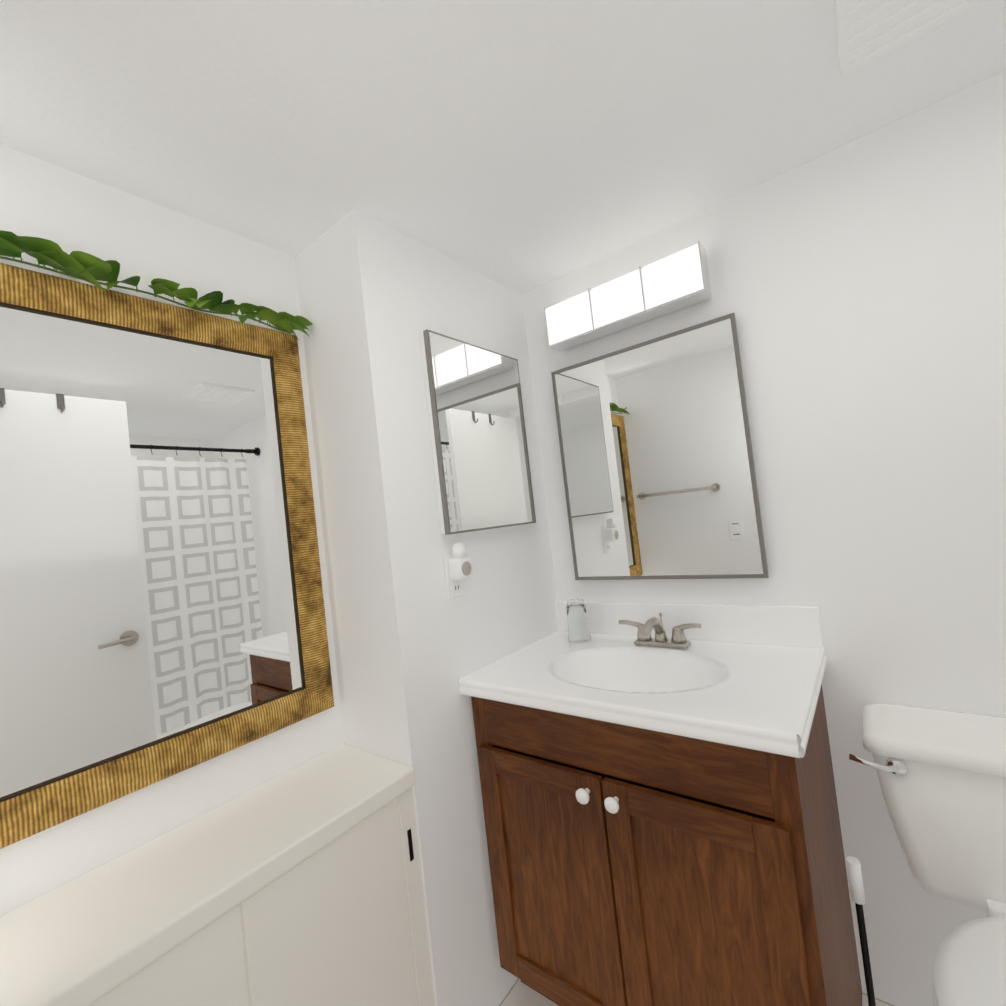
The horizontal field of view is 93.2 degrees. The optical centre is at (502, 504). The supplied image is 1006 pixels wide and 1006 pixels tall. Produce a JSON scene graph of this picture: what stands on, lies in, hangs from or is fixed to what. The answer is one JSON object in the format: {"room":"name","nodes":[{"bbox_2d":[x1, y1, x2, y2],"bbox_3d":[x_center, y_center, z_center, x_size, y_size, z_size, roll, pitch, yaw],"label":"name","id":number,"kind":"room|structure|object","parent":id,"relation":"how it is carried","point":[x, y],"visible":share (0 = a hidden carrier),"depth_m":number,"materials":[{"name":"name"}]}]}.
{"room":"bathroom","nodes":[
{"label":"bathroom","id":0,"kind":"room"},
{"bbox_2d":[0,144,343,916],"bbox_3d":[-0.831,0.374,1.043,0.216,2.113,0.888,-8,-2,38],"label":"wall","id":1,"kind":"structure","parent":0,"point":[70,212],"depth_m":1.04,"materials":[{"name":"white paint"}]},
{"bbox_2d":[0,263,333,848],"bbox_3d":[-0.741,0.057,1.010,0.030,1.016,0.738,-8,-2,38],"label":"mirror","id":2,"kind":"object","parent":1,"relation":"attached to","point":[162,612],"visible":1,"depth_m":0.99,"materials":[{"name":"brown"}]},
{"bbox_2d":[0,230,311,341],"bbox_3d":[-0.767,-0.463,1.013,0.108,0.077,0.799,-8,-2,38],"label":"vine","id":3,"kind":"object","parent":2,"relation":"on","point":[87,267],"visible":0.98,"depth_m":0.98,"materials":[{"name":"green plant"}]},
{"bbox_2d":[295,209,557,1005],"bbox_3d":[-0.228,0.322,1.592,0.500,2.113,0.722,-8,-2,38],"label":"wall","id":4,"kind":"structure","parent":0,"point":[413,644],"depth_m":1.26,"materials":[{"name":"white paint"}]},
{"bbox_2d":[443,542,472,598],"bbox_3d":[-0.115,0.179,1.304,0.056,0.149,0.070,-8,-2,38],"label":"electrical outlet","id":5,"kind":"object","parent":4,"relation":"attached to","point":[458,567],"visible":0.98,"depth_m":1.29,"materials":[{"name":"white plastic"}]},
{"bbox_2d":[420,329,535,534],"bbox_3d":[-0.059,-0.205,1.460,0.034,0.561,0.420,-8,-2,38],"label":"mirror","id":6,"kind":"object","parent":4,"relation":"attached to","point":[478,440],"visible":1,"depth_m":1.41,"materials":[{"name":"grey mirror"}]},
{"bbox_2d":[0,0,1005,295],"bbox_3d":[-0.051,-0.837,0.086,2.870,0.060,3.020,-8,-2,38],"label":"ceiling","id":7,"kind":"structure","parent":0,"point":[522,146],"depth_m":0.94,"materials":[{"name":"white paint"}]},
{"bbox_2d":[834,0,982,75],"bbox_3d":[0.689,-0.857,0.765,0.250,0.021,0.250,-8,-2,38],"label":"ceiling vent","id":8,"kind":"object","parent":7,"relation":"in","point":[868,31],"visible":1,"depth_m":0.83,"materials":[{"name":"white plastic"}]},
{"bbox_2d":[499,978,893,1005],"bbox_3d":[0.192,1.321,0.020,2.870,0.060,3.020,-8,-2,38],"label":"floor","id":9,"kind":"structure","parent":0,"point":[520,993],"depth_m":1.29,"materials":[{"name":"tile"}]},
{"bbox_2d":[0,744,435,1005],"bbox_3d":[-0.519,1.026,0.908,0.294,0.737,0.774,-8,-2,38],"label":"base cabinet","id":10,"kind":"object","parent":9,"relation":"on","point":[301,885],"visible":1,"depth_m":0.89,"materials":[{"name":"white paint"}]},
{"bbox_2d":[459,601,861,1005],"bbox_3d":[0.393,0.808,1.239,0.798,0.987,0.559,-8,-2,38],"label":"bathroom vanity","id":11,"kind":"object","parent":9,"relation":"on","point":[661,811],"visible":0.98,"depth_m":1.04,"materials":[{"name":"dark walnut wood"},{"name":"white cultured marble"},{"name":"white ceramic"}]},
{"bbox_2d":[566,599,590,642],"bbox_3d":[0.243,0.377,1.548,0.075,0.128,0.075,-8,-2,38],"label":"glass cup","id":12,"kind":"object","parent":11,"relation":"on","point":[578,628],"visible":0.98,"depth_m":1.52,"materials":[{"name":"white"}]},
{"bbox_2d":[846,856,875,1005],"bbox_3d":[0.706,0.970,0.906,0.096,0.574,0.095,-8,-2,38],"label":"toilet brush","id":13,"kind":"object","parent":9,"relation":"on","point":[855,881],"visible":1,"depth_m":0.91,"materials":[{"name":"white plastic"}]},
{"bbox_2d":[849,703,1005,1005],"bbox_3d":[0.909,0.849,0.740,0.537,0.759,0.711,-8,-2,38],"label":"toilet","id":14,"kind":"object","parent":9,"relation":"on","point":[942,776],"visible":1,"depth_m":0.94,"materials":[{"name":"white ceramic"}]},
{"bbox_2d":[522,71,1005,1005],"bbox_3d":[0.958,0.177,1.198,2.870,2.113,0.120,-8,-2,38],"label":"wall","id":15,"kind":"structure","parent":0,"point":[858,287],"depth_m":1.16,"materials":[{"name":"white paint"}]},
{"bbox_2d":[544,241,711,351],"bbox_3d":[0.369,-0.623,1.478,0.505,0.139,0.082,-8,-2,38],"label":"sconce","id":16,"kind":"object","parent":15,"relation":"attached to","point":[679,280],"visible":1,"depth_m":1.42,"materials":[{"name":"white glass"}]},
{"bbox_2d":[551,313,768,579],"bbox_3d":[0.449,-0.132,1.475,0.588,0.724,0.034,-8,-2,38],"label":"medicine cabinet mirror","id":17,"kind":"object","parent":15,"relation":"attached to","point":[658,466],"visible":0.98,"depth_m":1.43,"materials":[{"name":"grey metal"}]}
]}

